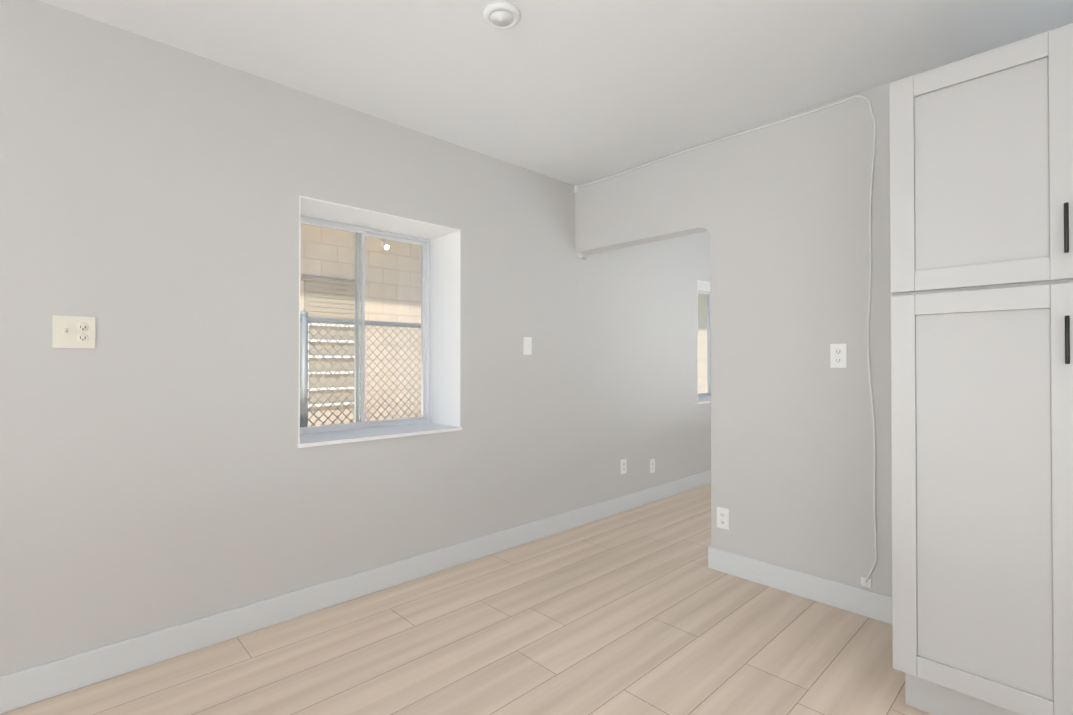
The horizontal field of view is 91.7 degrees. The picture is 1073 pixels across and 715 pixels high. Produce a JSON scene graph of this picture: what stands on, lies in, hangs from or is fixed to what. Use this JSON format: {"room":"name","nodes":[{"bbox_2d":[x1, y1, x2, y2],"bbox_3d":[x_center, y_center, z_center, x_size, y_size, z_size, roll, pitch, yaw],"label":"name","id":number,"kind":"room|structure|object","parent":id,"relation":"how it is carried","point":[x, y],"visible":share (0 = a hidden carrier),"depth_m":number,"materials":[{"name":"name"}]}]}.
{"room":"empty dining area","nodes":[
{"label":"empty dining area","id":0,"kind":"room"},
{"bbox_2d":[0,0,710,676],"bbox_3d":[-1.256,-0.023,2.534,12.000,2.440,0.380,0,-1,-44],"label":"wall","id":1,"kind":"structure","parent":0,"point":[160,470],"depth_m":2.23,"materials":[{"name":"grey paint"}]},
{"bbox_2d":[52,315,95,347],"bbox_3d":[-1.662,-0.091,1.873,0.116,0.115,0.019,0,-1,-44],"label":"outlet","id":2,"kind":"object","parent":1,"relation":"attached to","point":[73,331],"visible":1,"depth_m":1.88,"materials":[{"name":"beige plastic"}]},
{"bbox_2d":[0,470,710,713],"bbox_3d":[-1.119,1.135,2.381,11.600,0.122,0.018,0,-1,-44],"label":"baseboard","id":3,"kind":"structure","parent":1,"relation":"attached to","point":[25,687],"depth_m":2.32,"materials":[{"name":"white wood"}]},
{"bbox_2d":[297,195,461,447],"bbox_3d":[-0.897,-0.164,2.862,0.920,1.172,0.382,0,-1,-44],"label":"window","id":4,"kind":"structure","parent":1,"relation":"in","point":[440,329],"depth_m":3.05,"materials":[{"name":"white"}]},
{"bbox_2d":[523,337,531,354],"bbox_3d":[-0.054,-0.076,3.404,0.070,0.115,0.019,0,-1,-44],"label":"light switch","id":5,"kind":"object","parent":1,"relation":"attached to","point":[527,345],"visible":1,"depth_m":3.40,"materials":[{"name":"white plastic"}]},
{"bbox_2d":[621,459,626,473],"bbox_3d":[0.688,0.860,4.111,0.070,0.115,0.007,0,-1,-44],"label":"electrical outlet","id":6,"kind":"object","parent":1,"relation":"attached to","point":[623,467],"visible":1,"depth_m":4.11,"materials":[{"name":"white plastic"}]},
{"bbox_2d":[650,458,654,472],"bbox_3d":[0.978,0.912,4.386,0.070,0.115,0.007,0,-1,-44],"label":"electrical outlet","id":7,"kind":"object","parent":1,"relation":"attached to","point":[652,465],"visible":1,"depth_m":4.38,"materials":[{"name":"white plastic"}]},
{"bbox_2d":[697,280,710,403],"bbox_3d":[1.724,-0.144,5.358,0.920,1.172,0.382,0,-1,-44],"label":"window","id":8,"kind":"structure","parent":1,"relation":"in","point":[703,287],"depth_m":5.71,"materials":[{"name":"white"}]},
{"bbox_2d":[0,483,931,714],"bbox_3d":[0.192,1.224,1.003,12.000,0.080,4.580,0,-1,-44],"label":"floor","id":9,"kind":"structure","parent":0,"point":[643,610],"depth_m":2.13,"materials":[{"name":"brown wood"}]},
{"bbox_2d":[889,24,1072,714],"bbox_3d":[1.756,0.125,1.665,0.711,2.130,0.918,0,-1,-44],"label":"tall cabinet","id":10,"kind":"object","parent":9,"relation":"on","point":[981,214],"visible":1,"depth_m":1.60,"materials":[{"name":"grey wood"}]},
{"bbox_2d":[39,0,1072,231],"bbox_3d":[0.192,-1.305,1.024,12.000,0.100,4.580,0,-1,-44],"label":"ceiling","id":11,"kind":"structure","parent":0,"point":[575,92],"depth_m":2.15,"materials":[{"name":"white paint"}]},
{"bbox_2d":[483,1,519,28],"bbox_3d":[-0.126,-1.237,1.894,0.136,0.022,0.136,0,-1,-44],"label":"smoke detector","id":12,"kind":"object","parent":11,"relation":"attached to","point":[501,15],"visible":1,"depth_m":1.87,"materials":[{"name":"white plastic"}]},
{"bbox_2d":[575,23,1072,596],"bbox_3d":[1.702,-0.025,2.328,0.120,2.440,4.000,0,-1,-44],"label":"wall","id":13,"kind":"structure","parent":0,"point":[779,211],"depth_m":2.65,"materials":[{"name":"grey paint"}]},
{"bbox_2d":[717,507,728,529],"bbox_3d":[1.044,0.900,2.919,0.007,0.115,0.070,0,-1,-44],"label":"outlet","id":14,"kind":"object","parent":13,"relation":"attached to","point":[723,518],"visible":1,"depth_m":2.92,"materials":[{"name":"white plastic"}]},
{"bbox_2d":[574,95,876,587],"bbox_3d":[0.916,-0.084,3.054,0.018,2.301,1.857,0,-1,-44],"label":"cord","id":15,"kind":"object","parent":13,"relation":"attached to","point":[866,582],"visible":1,"depth_m":2.40,"materials":[{"name":"white plastic"}]},
{"bbox_2d":[708,546,891,623],"bbox_3d":[1.338,1.137,2.606,0.018,0.122,1.027,0,-1,-44],"label":"baseboard","id":16,"kind":"structure","parent":13,"relation":"attached to","point":[857,600],"depth_m":2.59,"materials":[{"name":"white wood"}]},
{"bbox_2d":[830,344,846,367],"bbox_3d":[1.450,-0.008,2.501,0.007,0.115,0.070,0,-1,-44],"label":"outlet","id":17,"kind":"object","parent":13,"relation":"attached to","point":[838,355],"visible":1,"depth_m":2.50,"materials":[{"name":"white plastic"}]},
{"label":"outside","id":18,"kind":"structure","parent":0,"visible":0},
{"bbox_3d":[-4.490,1.451,9.109,26.000,0.100,13.620,0,-1,-44],"label":"ground","id":19,"kind":"structure","parent":18,"visible":0},
{"bbox_2d":[300,310,420,426],"bbox_3d":[-2.862,0.490,2.948,7.856,1.720,0.066,0,-1,-44],"label":"fence","id":20,"kind":"object","parent":19,"relation":"on","point":[304,321],"depth_m":4.20,"materials":[{"name":"grey metal"}]},
{"bbox_2d":[300,223,706,426],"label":"window","id":21,"kind":"structure","parent":19,"relation":"on","point":[325,298],"depth_m":6.66,"materials":[{"name":"beige"}]}
]}

